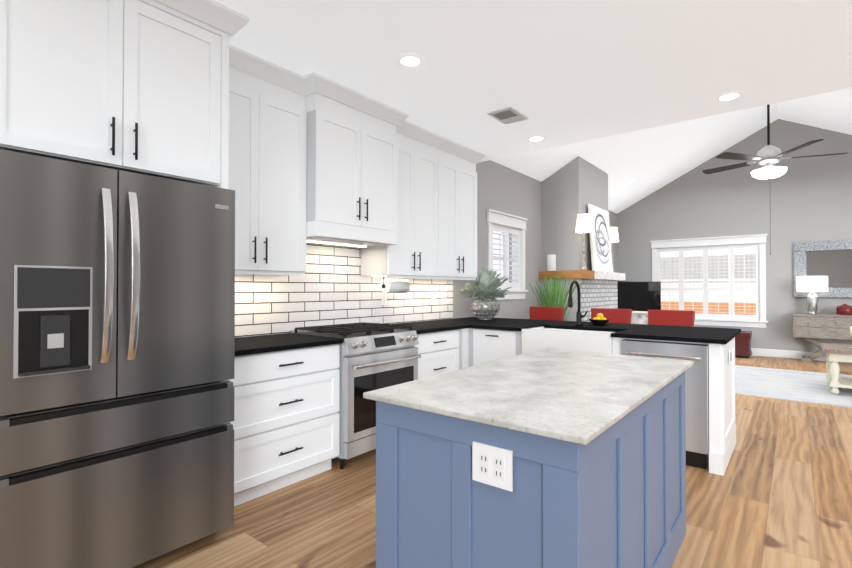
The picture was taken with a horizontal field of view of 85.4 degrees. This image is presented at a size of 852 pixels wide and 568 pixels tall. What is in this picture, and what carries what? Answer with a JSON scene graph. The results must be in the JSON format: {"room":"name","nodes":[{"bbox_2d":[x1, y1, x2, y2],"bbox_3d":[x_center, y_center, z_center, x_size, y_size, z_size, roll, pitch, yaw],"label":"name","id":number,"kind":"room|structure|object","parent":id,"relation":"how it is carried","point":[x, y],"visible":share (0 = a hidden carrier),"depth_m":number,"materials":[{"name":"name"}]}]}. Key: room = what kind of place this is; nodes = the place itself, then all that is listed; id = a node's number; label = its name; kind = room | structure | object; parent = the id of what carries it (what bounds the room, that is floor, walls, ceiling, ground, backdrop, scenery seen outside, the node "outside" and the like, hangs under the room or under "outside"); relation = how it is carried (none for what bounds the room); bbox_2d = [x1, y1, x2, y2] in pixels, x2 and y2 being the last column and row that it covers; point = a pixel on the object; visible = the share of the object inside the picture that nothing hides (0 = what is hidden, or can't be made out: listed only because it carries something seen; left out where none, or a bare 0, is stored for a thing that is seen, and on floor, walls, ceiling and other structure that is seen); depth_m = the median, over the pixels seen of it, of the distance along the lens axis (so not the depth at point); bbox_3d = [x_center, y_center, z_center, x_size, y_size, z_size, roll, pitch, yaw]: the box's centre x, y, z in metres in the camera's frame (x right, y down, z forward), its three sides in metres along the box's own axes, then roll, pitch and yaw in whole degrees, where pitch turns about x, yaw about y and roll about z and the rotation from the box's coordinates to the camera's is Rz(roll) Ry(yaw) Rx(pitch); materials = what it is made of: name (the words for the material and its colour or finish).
{"room":"kitchen and living room","nodes":[
{"label":"kitchen and living room","id":0,"kind":"room"},
{"bbox_2d":[236,160,616,337],"bbox_3d":[0.198,-0.159,5.323,0.200,2.940,13.100,0,-1,39],"label":"wall","id":1,"kind":"structure","parent":0,"point":[502,188],"depth_m":6.41,"materials":[{"name":"grey paint"}]},
{"bbox_2d":[0,0,249,188],"bbox_3d":[-1.596,-0.089,2.317,0.740,2.740,1.095,0,-1,39],"label":"upper cabinet","id":2,"kind":"object","parent":1,"relation":"attached to","point":[138,86],"visible":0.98,"depth_m":2.12,"materials":[{"name":"white wood"}]},
{"bbox_2d":[228,64,307,275],"bbox_3d":[-1.221,-0.717,3.116,0.337,1.263,0.758,0,-1,39],"label":"upper cabinet","id":3,"kind":"object","parent":1,"relation":"attached to","point":[268,122],"depth_m":3.08,"materials":[{"name":"white wood"}]},
{"bbox_2d":[235,243,452,337],"bbox_3d":[-0.641,0.027,4.108,0.002,0.713,3.043,0,-1,39],"label":"backsplash","id":4,"kind":"structure","parent":1,"relation":"attached to","point":[332,286],"depth_m":3.88,"materials":[{"name":"white tile"}]},
{"bbox_2d":[308,88,399,235],"bbox_3d":[-0.676,-0.892,3.712,0.447,0.905,0.846,0,-1,39],"label":"upper cabinet","id":5,"kind":"object","parent":1,"relation":"attached to","point":[325,159],"depth_m":3.50,"materials":[{"name":"white wood"}]},
{"bbox_2d":[306,241,366,246],"bbox_3d":[-0.744,-0.326,3.760,0.040,0.006,0.680,0,-1,39],"label":"under-cabinet light","id":6,"kind":"object","parent":5,"relation":"attached to","point":[340,244],"depth_m":3.77,"materials":[{"name":"white plastic"}]},
{"bbox_2d":[381,293,386,304],"bbox_3d":[-0.399,0.144,4.402,0.006,0.115,0.070,0,-1,39],"label":"outlet","id":7,"kind":"object","parent":1,"relation":"attached to","point":[383,298],"depth_m":4.40,"materials":[{"name":"white plastic"}]},
{"bbox_2d":[360,132,443,278],"bbox_3d":[-0.213,-0.705,4.378,0.337,1.263,0.772,0,-1,39],"label":"upper cabinet","id":8,"kind":"object","parent":1,"relation":"attached to","point":[418,252],"depth_m":4.26,"materials":[{"name":"white wood"}]},
{"bbox_2d":[380,276,409,292],"bbox_3d":[-0.288,0.004,4.280,0.124,0.156,0.315,0,-1,39],"label":"paper towel holder","id":9,"kind":"object","parent":8,"relation":"attached to","point":[393,286],"visible":0.98,"depth_m":4.21,"materials":[{"name":"white paper"}]},
{"bbox_2d":[431,293,434,302],"bbox_3d":[0.075,0.150,4.996,0.006,0.115,0.070,0,-1,39],"label":"outlet","id":10,"kind":"object","parent":1,"relation":"attached to","point":[432,294],"depth_m":4.99,"materials":[{"name":"white plastic"}]},
{"bbox_2d":[444,148,479,279],"bbox_3d":[0.193,-0.700,4.887,0.337,1.263,0.775,0,-1,39],"label":"upper cabinet","id":11,"kind":"object","parent":1,"relation":"attached to","point":[460,174],"depth_m":4.82,"materials":[{"name":"white wood"}]},
{"bbox_2d":[486,209,527,299],"bbox_3d":[1.071,-0.369,6.330,0.190,1.160,1.080,0,-1,39],"label":"window shutters","id":12,"kind":"object","parent":1,"relation":"attached to","point":[505,224],"visible":0.73,"depth_m":6.34,"materials":[{"name":"white wood"}]},
{"bbox_2d":[132,355,851,567],"bbox_3d":[2.472,1.332,3.429,6.300,0.080,13.400,0,-1,39],"label":"floor","id":13,"kind":"structure","parent":0,"point":[778,494],"depth_m":2.63,"materials":[{"name":"brown wood"}]},
{"bbox_2d":[0,149,234,567],"bbox_3d":[-1.536,0.388,2.226,0.848,1.785,0.896,0,-1,39],"label":"refrigerator","id":14,"kind":"object","parent":13,"relation":"on","point":[117,325],"visible":1,"depth_m":1.92,"materials":[{"name":"grey metal"}]},
{"bbox_2d":[229,344,339,506],"bbox_3d":[-1.089,0.847,3.041,0.618,0.884,0.827,0,-1,39],"label":"base cabinet","id":15,"kind":"object","parent":13,"relation":"on","point":[285,422],"depth_m":2.83,"materials":[{"name":"white wood"}]},
{"bbox_2d":[235,333,342,355],"bbox_3d":[-1.077,0.389,3.036,0.647,0.030,0.828,0,-1,39],"label":"countertop","id":16,"kind":"structure","parent":15,"relation":"on","point":[269,343],"depth_m":2.96,"materials":[{"name":"black stone"}]},
{"bbox_2d":[289,322,420,468],"bbox_3d":[-0.536,0.815,3.623,0.723,0.958,0.766,0,-1,39],"label":"gas range","id":17,"kind":"object","parent":13,"relation":"on","point":[374,356],"visible":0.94,"depth_m":3.31,"materials":[{"name":"silver metal"}]},
{"bbox_2d":[414,329,464,378],"bbox_3d":[-0.117,0.859,4.259,0.618,0.884,0.740,0,-1,39],"label":"base cabinet","id":18,"kind":"object","parent":13,"relation":"on","point":[441,352],"depth_m":4.08,"materials":[{"name":"white wood"}]},
{"bbox_2d":[465,328,468,367],"bbox_3d":[0.394,0.865,4.902,0.614,0.884,0.898,0,-1,39],"label":"base cabinet","id":19,"kind":"object","parent":13,"relation":"on","point":[466,329],"depth_m":4.40,"materials":[{"name":"white wood"}]},
{"bbox_2d":[396,321,466,333],"bbox_3d":[0.045,0.403,4.438,0.651,0.030,1.222,0,-1,39],"label":"countertop","id":20,"kind":"structure","parent":19,"relation":"on","point":[421,327],"depth_m":4.30,"materials":[{"name":"black stone"}]},
{"bbox_2d":[432,317,740,343],"bbox_3d":[1.296,0.402,4.363,2.702,0.030,1.122,0,-1,39],"label":"countertop","id":21,"kind":"structure","parent":19,"relation":"on","point":[509,324],"depth_m":4.19,"materials":[{"name":"black stone"}]},
{"bbox_2d":[459,266,511,319],"bbox_3d":[0.656,0.094,5.155,0.542,0.601,0.562,0,-1,39],"label":"vase","id":22,"kind":"object","parent":21,"relation":"on","point":[485,304],"visible":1,"depth_m":5.06,"materials":[{"name":"silver metal"}]},
{"bbox_2d":[522,326,613,353],"bbox_3d":[1.270,0.530,3.983,0.760,0.275,0.435,0,-1,39],"label":"sink","id":23,"kind":"object","parent":21,"relation":"in","point":[537,338],"visible":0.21,"depth_m":3.82,"materials":[{"name":"white ceramic"}]},
{"bbox_2d":[568,281,587,325],"bbox_3d":[1.385,0.177,4.219,0.113,0.417,0.262,0,-1,39],"label":"faucet","id":24,"kind":"object","parent":21,"relation":"on","point":[579,316],"visible":1,"depth_m":4.28,"materials":[{"name":"black metal"}]},
{"bbox_2d":[589,313,609,324],"bbox_3d":[1.636,0.330,4.362,0.200,0.112,0.197,0,-1,39],"label":"bowl","id":25,"kind":"object","parent":21,"relation":"on","point":[599,319],"visible":1,"depth_m":4.32,"materials":[{"name":"black ceramic"}]},
{"bbox_2d":[469,328,520,366],"bbox_3d":[0.867,0.862,4.568,0.537,0.884,0.830,0,-1,39],"label":"base cabinet","id":26,"kind":"object","parent":13,"relation":"on","point":[487,345],"depth_m":4.26,"materials":[{"name":"white wood"}]},
{"bbox_2d":[376,371,685,567],"bbox_3d":[0.578,0.847,2.018,0.739,0.862,1.509,0,-1,39],"label":"base cabinet","id":27,"kind":"object","parent":13,"relation":"on","point":[613,496],"visible":0.85,"depth_m":1.49,"materials":[{"name":"blue wood"}]},
{"bbox_2d":[472,441,512,491],"bbox_3d":[0.194,0.534,1.357,0.133,0.115,0.008,0,-1,39],"label":"outlet","id":28,"kind":"object","parent":27,"relation":"attached to","point":[492,465],"visible":1,"depth_m":1.35,"materials":[{"name":"white plastic"}]},
{"bbox_2d":[363,348,693,444],"bbox_3d":[0.578,0.404,2.023,0.805,0.021,1.575,0,-1,39],"label":"countertop","id":29,"kind":"structure","parent":27,"relation":"on","point":[582,397],"depth_m":1.68,"materials":[{"name":"grey stone"}]},
{"bbox_2d":[530,306,564,320],"bbox_3d":[1.334,0.794,5.454,0.469,1.036,0.496,0,-1,39],"label":"bar stool","id":30,"kind":"object","parent":13,"relation":"on","point":[546,313],"visible":0.04,"depth_m":5.59,"materials":[{"name":"red fabric"}]},
{"bbox_2d":[529,273,580,320],"bbox_3d":[1.837,0.583,6.578,0.684,1.480,0.565,0,-1,39],"label":"grass plant","id":31,"kind":"object","parent":13,"relation":"on","point":[557,285],"visible":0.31,"depth_m":6.59,"materials":[{"name":"green plant"}]},
{"bbox_2d":[591,308,631,323],"bbox_3d":[1.928,0.790,4.980,0.469,1.036,0.496,0,-1,39],"label":"bar stool","id":32,"kind":"object","parent":13,"relation":"on","point":[624,316],"visible":0.08,"depth_m":5.10,"materials":[{"name":"red leather"}]},
{"bbox_2d":[613,337,640,354],"bbox_3d":[1.552,0.857,4.020,0.509,0.884,0.830,0,-1,39],"label":"base cabinet","id":33,"kind":"object","parent":13,"relation":"on","point":[616,341],"depth_m":3.57,"materials":[{"name":"white wood"}]},
{"bbox_2d":[611,325,734,339],"bbox_3d":[1.852,0.394,3.496,0.752,0.030,0.438,0,-1,39],"label":"countertop","id":34,"kind":"structure","parent":33,"relation":"on","point":[626,328],"depth_m":3.70,"materials":[{"name":"black stone"}]},
{"bbox_2d":[617,281,660,310],"bbox_3d":[4.268,0.650,9.320,1.240,1.400,0.405,0,-1,-13],"label":"television","id":35,"kind":"object","parent":13,"relation":"on","point":[639,296],"visible":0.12,"depth_m":9.31,"materials":[{"name":"black plastic"}]},
{"bbox_2d":[631,311,647,324],"bbox_3d":[3.186,0.842,6.235,0.800,0.955,0.830,0,-1,39],"label":"floral armchair","id":36,"kind":"object","parent":13,"relation":"on","point":[639,317],"depth_m":6.04,"materials":[{"name":"fabric"}]},
{"bbox_2d":[621,339,708,468],"bbox_3d":[1.891,0.861,3.573,0.572,0.866,0.666,0,-1,39],"label":"dishwasher","id":37,"kind":"object","parent":13,"relation":"on","point":[697,406],"visible":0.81,"depth_m":3.23,"materials":[{"name":"grey metal"}]},
{"bbox_2d":[648,310,694,326],"bbox_3d":[2.397,0.786,4.606,0.469,1.036,0.496,0,-1,39],"label":"bar stool","id":38,"kind":"object","parent":13,"relation":"on","point":[673,317],"visible":0.06,"depth_m":4.75,"materials":[{"name":"red leather"}]},
{"bbox_2d":[641,339,724,451],"bbox_3d":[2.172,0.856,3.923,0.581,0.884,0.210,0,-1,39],"label":"base cabinet","id":39,"kind":"object","parent":13,"relation":"on","point":[716,351],"depth_m":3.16,"materials":[{"name":"white wood"}]},
{"bbox_2d":[735,331,751,357],"bbox_3d":[5.787,1.113,8.577,0.420,0.460,0.420,0,-1,39],"label":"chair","id":40,"kind":"object","parent":13,"relation":"on","point":[742,344],"visible":0.48,"depth_m":8.38,"materials":[{"name":"red leather"}]},
{"bbox_2d":[735,365,851,407],"bbox_3d":[5.354,1.309,5.716,3.050,0.012,2.390,0,-1,39],"label":"area rug","id":41,"kind":"object","parent":13,"relation":"on","point":[801,386],"visible":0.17,"depth_m":5.88,"materials":[{"name":"fabric"}]},
{"bbox_2d":[821,343,851,393],"bbox_3d":[5.445,1.035,5.377,1.260,0.528,0.810,0,-1,39],"label":"coffee table","id":42,"kind":"object","parent":41,"relation":"on","point":[836,353],"visible":1,"depth_m":5.44,"materials":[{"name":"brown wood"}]},
{"bbox_2d":[792,313,851,362],"bbox_3d":[7.043,0.924,7.652,1.540,0.820,0.458,0,-1,39],"label":"console table","id":43,"kind":"object","parent":13,"relation":"on","point":[809,328],"visible":0.94,"depth_m":7.76,"materials":[{"name":"grey wood"}]},
{"bbox_2d":[796,276,827,313],"bbox_3d":[6.667,0.191,7.973,0.420,0.650,0.420,0,-1,39],"label":"light","id":44,"kind":"object","parent":43,"relation":"on","point":[811,284],"visible":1,"depth_m":7.89,"materials":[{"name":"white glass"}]},
{"bbox_2d":[836,304,851,314],"bbox_3d":[6.989,0.421,7.701,0.224,0.185,0.224,0,-1,39],"label":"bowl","id":45,"kind":"object","parent":43,"relation":"on","point":[844,309],"visible":0.98,"depth_m":7.64,"materials":[{"name":"red ceramic"}]},
{"bbox_2d":[215,0,851,161],"bbox_3d":[0.500,-1.532,0.987,6.100,0.120,7.080,0,-1,39],"label":"ceiling","id":46,"kind":"structure","parent":0,"point":[557,73],"depth_m":2.95,"materials":[{"name":"white paint"}]},
{"bbox_2d":[395,53,424,67],"bbox_3d":[-0.103,-1.449,3.004,0.196,0.004,0.196,0,-1,39],"label":"recessed light","id":47,"kind":"object","parent":46,"relation":"in","point":[409,60],"visible":1,"depth_m":2.99,"materials":[{"name":"white plastic"}]},
{"bbox_2d":[487,106,527,124],"bbox_3d":[0.702,-1.434,3.948,0.220,0.015,0.320,0,-1,39],"label":"ceiling vent","id":48,"kind":"object","parent":46,"relation":"in","point":[508,115],"visible":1,"depth_m":3.92,"materials":[{"name":"white metal"}]},
{"bbox_2d":[526,135,545,141],"bbox_3d":[1.089,-1.434,4.560,0.196,0.004,0.196,0,-1,39],"label":"recessed light","id":49,"kind":"object","parent":46,"relation":"in","point":[537,138],"visible":1,"depth_m":4.55,"materials":[{"name":"white plastic"}]},
{"bbox_2d":[714,91,744,101],"bbox_3d":[2.339,-1.444,3.562,0.196,0.004,0.196,0,-1,39],"label":"recessed light","id":50,"kind":"object","parent":46,"relation":"in","point":[728,96],"visible":1,"depth_m":3.55,"materials":[{"name":"white plastic"}]},
{"bbox_2d":[541,156,617,321],"bbox_3d":[2.728,-0.273,7.540,0.990,3.211,1.780,0,-1,39],"label":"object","id":51,"kind":"structure","parent":0,"point":[572,189],"depth_m":7.00,"materials":[{"name":"grey paint"}]},
{"bbox_2d":[539,270,624,280],"bbox_3d":[2.614,-0.129,7.591,0.745,0.125,1.920,0,-1,39],"label":"mantel shelf","id":52,"kind":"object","parent":51,"relation":"attached to","point":[587,274],"depth_m":6.91,"materials":[{"name":"brown wood"}]},
{"bbox_2d":[546,254,555,270],"bbox_3d":[1.923,-0.322,7.069,0.156,0.250,0.156,0,-1,39],"label":"vase","id":53,"kind":"object","parent":52,"relation":"on","point":[551,262],"visible":0.81,"depth_m":7.00,"materials":[{"name":"white ceramic"}]},
{"bbox_2d":[575,213,591,269],"bbox_3d":[2.278,-0.617,6.667,0.230,0.830,0.230,0,-1,39],"label":"lamp","id":54,"kind":"object","parent":52,"relation":"on","point":[583,224],"visible":1,"depth_m":6.61,"materials":[{"name":"white fabric"}]},
{"bbox_2d":[588,204,612,271],"bbox_3d":[2.775,-0.703,7.328,0.098,1.020,0.920,0,-1,39],"label":"canvas painting","id":55,"kind":"object","parent":52,"relation":"on","point":[600,246],"visible":1,"depth_m":7.26,"materials":[{"name":"white"}]},
{"bbox_2d":[610,226,618,272],"bbox_3d":[3.261,-0.603,8.090,0.230,0.830,0.230,0,-1,39],"label":"lamp","id":56,"kind":"object","parent":52,"relation":"on","point":[614,236],"visible":0.6,"depth_m":8.01,"materials":[{"name":"white fabric"}]},
{"bbox_2d":[491,88,851,212],"bbox_3d":[4.603,-2.388,6.134,6.100,1.574,6.370,0,-1,39],"label":"ceiling","id":57,"kind":"structure","parent":0,"point":[651,160],"depth_m":7.67,"materials":[{"name":"white paint"}]},
{"bbox_2d":[702,104,847,254],"bbox_3d":[3.816,-1.694,5.141,1.318,2.742,1.254,0,-1,39],"label":"ceiling fan light","id":58,"kind":"object","parent":57,"relation":"hanging from","point":[768,156],"visible":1,"depth_m":5.02,"materials":[{"name":"black"}]},
{"bbox_2d":[617,119,851,351],"bbox_3d":[6.528,-0.854,8.530,5.700,4.394,0.200,0,-1,39],"label":"wall","id":59,"kind":"structure","parent":0,"point":[806,199],"depth_m":8.52,"materials":[{"name":"grey paint"}]},
{"bbox_2d":[650,234,767,327],"bbox_3d":[5.579,-0.051,9.209,2.000,1.740,0.190,0,-1,39],"label":"window shutters","id":60,"kind":"object","parent":59,"relation":"attached to","point":[758,242],"visible":0.94,"depth_m":9.02,"materials":[{"name":"white wood"}]},
{"bbox_2d":[751,348,848,362],"bbox_3d":[6.448,1.271,8.433,5.670,0.140,0.018,0,-1,39],"label":"baseboard","id":61,"kind":"structure","parent":59,"relation":"attached to","point":[778,353],"depth_m":8.40,"materials":[{"name":"white wood"}]},
{"bbox_2d":[793,239,851,297],"bbox_3d":[7.183,-0.260,7.838,1.480,0.990,0.046,0,-1,39],"label":"wall mirror","id":62,"kind":"object","parent":59,"relation":"attached to","point":[831,260],"visible":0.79,"depth_m":8.00,"materials":[{"name":"silver metal"}]},
{"label":"outside","id":63,"kind":"structure","parent":0,"visible":0},
{"bbox_2d":[493,231,508,282],"bbox_3d":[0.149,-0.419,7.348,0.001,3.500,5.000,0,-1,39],"label":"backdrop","id":64,"kind":"structure","parent":63,"point":[497,252],"depth_m":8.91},
{"bbox_2d":[661,248,758,314],"bbox_3d":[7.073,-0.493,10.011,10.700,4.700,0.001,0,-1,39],"label":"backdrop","id":65,"kind":"structure","parent":63,"point":[696,298],"depth_m":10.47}
]}

